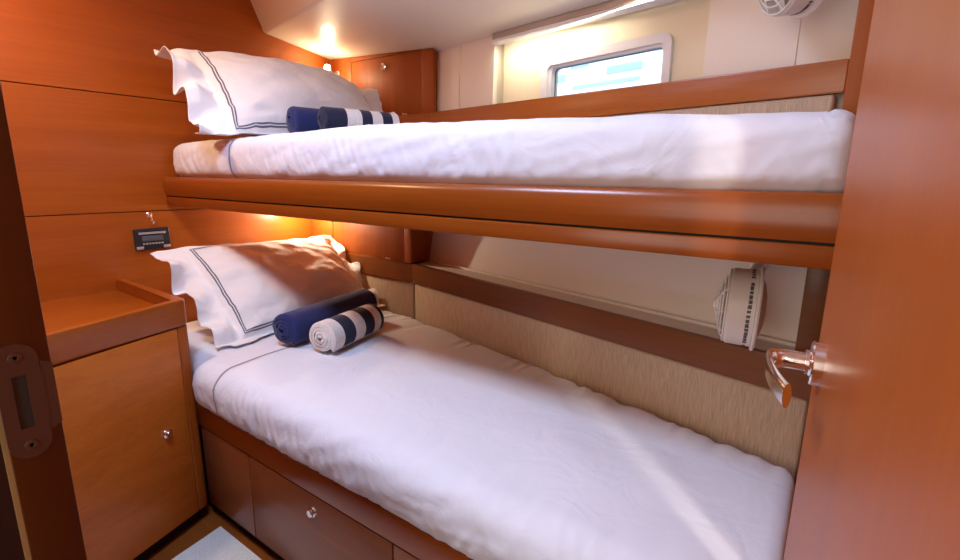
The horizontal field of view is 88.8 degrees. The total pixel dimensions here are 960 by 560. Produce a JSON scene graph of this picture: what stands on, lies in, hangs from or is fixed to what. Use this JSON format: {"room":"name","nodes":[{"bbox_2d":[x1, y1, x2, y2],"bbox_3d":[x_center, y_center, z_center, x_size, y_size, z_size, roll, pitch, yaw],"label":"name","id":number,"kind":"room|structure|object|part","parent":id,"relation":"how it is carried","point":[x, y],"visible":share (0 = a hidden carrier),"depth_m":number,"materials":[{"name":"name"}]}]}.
{"room":"boat cabin","nodes":[
{"label":"boat cabin","id":0,"kind":"room"},
{"bbox_2d":[0,0,329,322],"bbox_3d":[-1.189,-0.325,1.964,0.050,2.110,2.050,9,15,35],"label":"wall","id":1,"kind":"structure","parent":0,"point":[96,121],"depth_m":1.72,"materials":[{"name":"brown wood"}]},
{"bbox_2d":[146,212,154,223],"bbox_3d":[-1.235,-0.231,1.842,0.037,0.044,0.020,9,15,35],"label":"coat hook","id":2,"kind":"object","parent":1,"relation":"attached to","point":[149,215],"visible":1,"depth_m":1.84,"materials":[{"name":"silver metal"}]},
{"bbox_2d":[133,227,170,250],"bbox_3d":[-1.246,-0.158,1.865,0.012,0.080,0.122,9,15,35],"label":"switch panel","id":3,"kind":"object","parent":1,"relation":"attached to","point":[146,238],"visible":1,"depth_m":1.86,"materials":[{"name":"grey plastic"}]},
{"bbox_2d":[144,503,278,559],"bbox_3d":[-0.344,1.045,0.716,3.500,0.030,4.000,9,15,35],"label":"floor","id":4,"kind":"structure","parent":0,"point":[210,519],"depth_m":1.59,"materials":[{"name":"brown wood"}]},
{"bbox_2d":[40,279,207,559],"bbox_3d":[-1.220,0.462,1.472,0.658,0.774,0.573,9,15,35],"label":"base cabinet","id":5,"kind":"object","parent":4,"relation":"on","point":[121,360],"visible":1,"depth_m":1.41,"materials":[{"name":"brown wood"}]},
{"bbox_3d":[-0.954,0.472,1.502,0.014,0.031,0.031,5,13,18],"label":"knob","id":6,"kind":"part","parent":5,"relation":"part of","materials":[{"name":"silver metal"}]},
{"bbox_3d":[-0.941,0.454,1.604,0.028,0.642,0.053,-3,13,-18],"label":"corner post","id":7,"kind":"part","parent":5,"relation":"part of","materials":[{"name":"brown wood"}]},
{"bbox_2d":[172,526,261,559],"bbox_3d":[-0.509,0.943,1.095,1.224,0.008,0.485,9,15,35],"label":"carpet","id":8,"kind":"object","parent":4,"relation":"on","point":[219,544],"visible":1,"depth_m":1.53,"materials":[{"name":"white carpet"}]},
{"bbox_2d":[195,399,472,559],"bbox_3d":[-0.242,0.628,1.634,2.108,0.405,0.784,9,15,35],"label":"bunk","id":9,"kind":"object","parent":4,"relation":"on","point":[294,511],"visible":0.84,"depth_m":1.36,"materials":[{"name":"brown wood"}]},
{"bbox_3d":[-0.810,0.645,1.589,0.286,0.282,0.018,9,15,35],"label":"panel","id":10,"kind":"part","parent":9,"relation":"part of","materials":[{"name":"brown wood"}]},
{"bbox_3d":[-0.447,0.617,1.298,0.031,0.031,0.014,9,15,35],"label":"knob","id":11,"kind":"part","parent":9,"relation":"part of","materials":[{"name":"silver metal"}]},
{"bbox_3d":[-0.444,0.703,1.334,0.603,0.282,0.018,9,15,35],"label":"drawer","id":12,"kind":"part","parent":9,"relation":"part of","materials":[{"name":"brown wood"}]},
{"bbox_3d":[0.101,0.791,0.953,0.729,0.282,0.018,9,15,35],"label":"drawer","id":13,"kind":"part","parent":9,"relation":"part of","materials":[{"name":"brown wood"}]},
{"bbox_2d":[186,310,794,559],"bbox_3d":[-0.219,0.343,1.571,2.072,0.178,0.856,9,15,35],"label":"mattress","id":14,"kind":"object","parent":9,"relation":"on","point":[490,454],"visible":0.8,"depth_m":1.09,"materials":[{"name":"white fabric"}]},
{"bbox_2d":[150,235,384,347],"bbox_3d":[-0.804,0.003,1.975,0.394,0.304,0.764,9,15,35],"label":"pillow","id":15,"kind":"object","parent":14,"relation":"on","point":[238,291],"visible":0.87,"depth_m":1.82,"materials":[{"name":"white fabric"}]},
{"bbox_2d":[272,289,376,344],"bbox_3d":[-0.566,0.126,1.846,0.120,0.106,0.458,6,13,25],"label":"towel","id":16,"kind":"object","parent":14,"relation":"on","point":[293,326],"visible":0.83,"depth_m":1.71,"materials":[{"name":"blue fabric"}]},
{"bbox_2d":[309,304,383,351],"bbox_3d":[-0.460,0.161,1.716,0.113,0.100,0.294,6,13,23],"label":"towel","id":17,"kind":"object","parent":14,"relation":"on","point":[336,332],"visible":1,"depth_m":1.64,"materials":[{"name":"white fabric"}]},
{"bbox_2d":[250,0,610,59],"bbox_3d":[-0.074,-0.941,1.498,2.130,0.386,1.192,9,15,35],"label":"ceiling","id":18,"kind":"structure","parent":0,"point":[329,29],"depth_m":1.81,"materials":[{"name":"beige paint"}]},
{"bbox_2d":[414,0,858,342],"bbox_3d":[0.027,-0.125,1.883,0.264,1.780,2.470,-10,16,-40],"label":"wall","id":19,"kind":"structure","parent":0,"point":[741,37],"depth_m":1.34,"materials":[{"name":"white paint"}]},
{"bbox_2d":[311,219,432,262],"bbox_3d":[-0.502,-0.279,2.314,0.678,0.306,0.208,9,15,35],"label":"locker","id":20,"kind":"object","parent":19,"relation":"attached to","point":[380,242],"visible":0.47,"depth_m":2.17,"materials":[{"name":"brown wood"}]},
{"bbox_3d":[-0.506,-0.223,2.212,0.468,0.227,0.015,9,15,35],"label":"door","id":21,"kind":"part","parent":20,"relation":"part of","materials":[{"name":"brown wood"}]},
{"bbox_2d":[330,48,437,114],"bbox_3d":[-0.455,-0.894,2.249,0.667,0.288,0.055,9,15,35],"label":"locker","id":22,"kind":"object","parent":19,"relation":"attached to","point":[405,81],"visible":0.83,"depth_m":2.16,"materials":[{"name":"brown wood"}]},
{"bbox_2d":[324,64,339,75],"bbox_3d":[-0.705,-0.993,2.338,0.038,0.053,0.095,5,13,19],"label":"reading lamp","id":23,"kind":"object","parent":22,"relation":"attached to","point":[327,66],"visible":0.56,"depth_m":2.30,"materials":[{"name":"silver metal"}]},
{"bbox_3d":[-0.438,-0.955,2.197,0.034,0.034,0.012,9,15,35],"label":"knob","id":24,"kind":"part","parent":22,"relation":"part of","materials":[{"name":"silver metal"}]},
{"bbox_3d":[-0.424,-0.874,2.221,0.445,0.254,0.015,9,15,35],"label":"door","id":25,"kind":"part","parent":22,"relation":"part of","materials":[{"name":"brown wood"}]},
{"bbox_2d":[360,273,415,319],"bbox_3d":[-0.549,0.085,2.326,0.678,0.252,0.041,9,15,35],"label":"backrest cushion","id":26,"kind":"object","parent":19,"relation":"attached to","point":[398,296],"visible":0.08,"depth_m":2.18,"materials":[{"name":"beige fabric"}]},
{"bbox_2d":[163,177,842,269],"bbox_3d":[-0.117,-0.268,1.599,2.118,0.109,0.805,9,15,35],"label":"bunk","id":27,"kind":"object","parent":19,"relation":"attached to","point":[796,229],"visible":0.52,"depth_m":0.91,"materials":[{"name":"brown wood"}]},
{"bbox_2d":[173,109,855,192],"bbox_3d":[-0.108,-0.387,1.568,2.085,0.159,0.787,9,15,35],"label":"mattress","id":28,"kind":"object","parent":27,"relation":"on","point":[783,151],"visible":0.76,"depth_m":0.92,"materials":[{"name":"white fabric"}]},
{"bbox_2d":[154,46,394,136],"bbox_3d":[-0.687,-0.684,1.880,0.338,0.306,0.863,12,16,42],"label":"pillow","id":29,"kind":"object","parent":28,"relation":"on","point":[228,93],"visible":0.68,"depth_m":1.68,"materials":[{"name":"white fabric"}]},
{"bbox_2d":[286,106,320,132],"bbox_3d":[-0.488,-0.556,1.756,0.398,0.091,0.094,-11,16,-42],"label":"towel","id":30,"kind":"object","parent":28,"relation":"on","point":[298,119],"visible":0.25,"depth_m":1.62,"materials":[{"name":"blue fabric"}]},
{"bbox_2d":[317,106,399,129],"bbox_3d":[-0.394,-0.518,1.612,0.274,0.080,0.081,-8,15,-36],"label":"towel","id":31,"kind":"object","parent":28,"relation":"on","point":[327,117],"visible":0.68,"depth_m":1.55,"materials":[{"name":"fabric"}]},
{"bbox_2d":[346,254,811,400],"bbox_3d":[-0.035,0.037,1.778,2.142,0.078,0.131,12,17,43],"label":"shelf","id":32,"kind":"object","parent":19,"relation":"attached to","point":[738,362],"visible":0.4,"depth_m":1.36,"materials":[{"name":"brown wood"}]},
{"bbox_2d":[419,260,795,350],"bbox_3d":[0.275,0.036,1.638,0.260,0.023,1.544,-10,16,-40],"label":"trim","id":33,"kind":"structure","parent":19,"relation":"attached to","point":[762,342],"depth_m":1.44,"materials":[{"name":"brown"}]},
{"bbox_2d":[415,283,808,491],"bbox_3d":[0.212,0.251,1.590,0.041,0.252,1.459,-10,16,-40],"label":"wall panel","id":34,"kind":"object","parent":19,"relation":"attached to","point":[746,417],"visible":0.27,"depth_m":1.30,"materials":[{"name":"beige fabric"}]},
{"bbox_2d":[398,0,849,123],"bbox_3d":[0.047,-0.765,1.732,0.293,0.424,2.118,-10,16,-40],"label":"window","id":35,"kind":"structure","parent":19,"relation":"in","point":[687,21],"depth_m":1.37,"materials":[{"name":"beige"}]},
{"bbox_2d":[491,0,678,45],"bbox_3d":[0.315,-0.810,1.510,0.043,0.050,0.792,-10,16,-40],"label":"roller blind","id":36,"kind":"object","parent":35,"relation":"attached to","point":[612,8],"visible":1,"depth_m":1.51,"materials":[{"name":"grey metal"}]},
{"bbox_2d":[540,32,673,97],"bbox_3d":[0.385,-0.617,1.558,0.044,0.226,0.482,-10,16,-40],"label":"window","id":37,"kind":"structure","parent":35,"relation":"attached to","point":[644,60],"depth_m":1.52,"materials":[{"name":"white"}]},
{"bbox_3d":[0.397,-0.618,1.561,0.004,0.166,0.423,-10,16,-40],"label":"glass","id":38,"kind":"part","parent":37,"relation":"part of","materials":[{"name":"white"}]},
{"bbox_3d":[0.042,-0.596,1.765,2.115,0.080,0.126,12,17,43],"label":"bunk rail","id":39,"kind":"part","parent":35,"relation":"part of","materials":[{"name":"brown wood"}]},
{"bbox_2d":[604,95,836,116],"bbox_3d":[0.274,-0.413,1.581,0.030,0.194,1.444,-10,16,-40],"label":"backrest cushion","id":40,"kind":"object","parent":19,"relation":"attached to","point":[823,103],"visible":0.21,"depth_m":1.11,"materials":[{"name":"beige fabric"}]},
{"bbox_2d":[713,262,767,350],"bbox_3d":[0.581,0.041,1.071,0.098,0.172,0.333,9,15,35],"label":"fan","id":41,"kind":"object","parent":19,"relation":"attached to","point":[740,303],"visible":0.98,"depth_m":0.95,"materials":[{"name":"white plastic"}]},
{"bbox_2d":[758,0,822,18],"bbox_3d":[0.631,-0.615,0.993,0.124,0.171,0.245,6,13,24],"label":"fan","id":42,"kind":"object","parent":19,"relation":"attached to","point":[797,9],"visible":1,"depth_m":0.97,"materials":[{"name":"white plastic"}]},
{"bbox_3d":[0.613,-0.573,0.992,0.018,0.064,0.068,5,13,19],"label":"blade","id":43,"kind":"part","parent":42,"relation":"part of","materials":[{"name":"white plastic"}]},
{"bbox_3d":[-0.413,0.046,0.386,3.098,2.060,0.080,9,15,35],"label":"wall","id":44,"kind":"structure","parent":0,"visible":0},
{"bbox_2d":[0,344,62,458],"bbox_3d":[-0.360,0.096,0.392,0.004,0.096,0.035,9,15,35],"label":"strike plate","id":45,"kind":"object","parent":44,"relation":"attached to","point":[29,399],"visible":1,"depth_m":0.39,"materials":[{"name":"brown metal"}]},
{"bbox_2d":[0,82,86,559],"bbox_3d":[-0.399,0.101,0.366,0.030,1.960,0.124,9,15,35],"label":"door frame","id":46,"kind":"structure","parent":44,"relation":"attached to","point":[40,520],"depth_m":0.39,"materials":[{"name":"brown wood"}]},
{"bbox_2d":[764,0,959,559],"bbox_3d":[0.234,0.150,0.335,0.085,1.868,0.548,8,14,30],"label":"door","id":47,"kind":"structure","parent":44,"relation":"in","point":[878,475],"depth_m":0.27,"materials":[{"name":"brown wood"}]},
{"bbox_3d":[0.302,0.093,0.487,0.040,0.030,0.105,9,15,35],"label":"lever","id":48,"kind":"part","parent":47,"relation":"part of","materials":[{"name":"silver metal"}]},
{"bbox_3d":[0.346,0.086,0.508,0.015,0.046,0.046,8,14,30],"label":"handle","id":49,"kind":"part","parent":47,"relation":"part of","materials":[{"name":"silver metal"}]},
{"bbox_3d":[0.804,-0.085,1.067,0.030,2.060,1.235,9,15,35],"label":"wall","id":50,"kind":"structure","parent":0,"visible":0},
{"bbox_2d":[795,268,830,351],"bbox_3d":[0.809,-0.016,1.160,0.050,0.310,0.405,9,15,35],"label":"trim","id":51,"kind":"structure","parent":50,"relation":"attached to","point":[817,280],"depth_m":1.01,"materials":[{"name":"brown wood"}]},
{"bbox_2d":[842,0,874,114],"bbox_3d":[0.868,-0.588,1.097,0.032,0.768,0.950,9,15,35],"label":"trim","id":52,"kind":"structure","parent":50,"relation":"attached to","point":[865,7],"depth_m":0.76,"materials":[{"name":"brown wood"}]}
]}

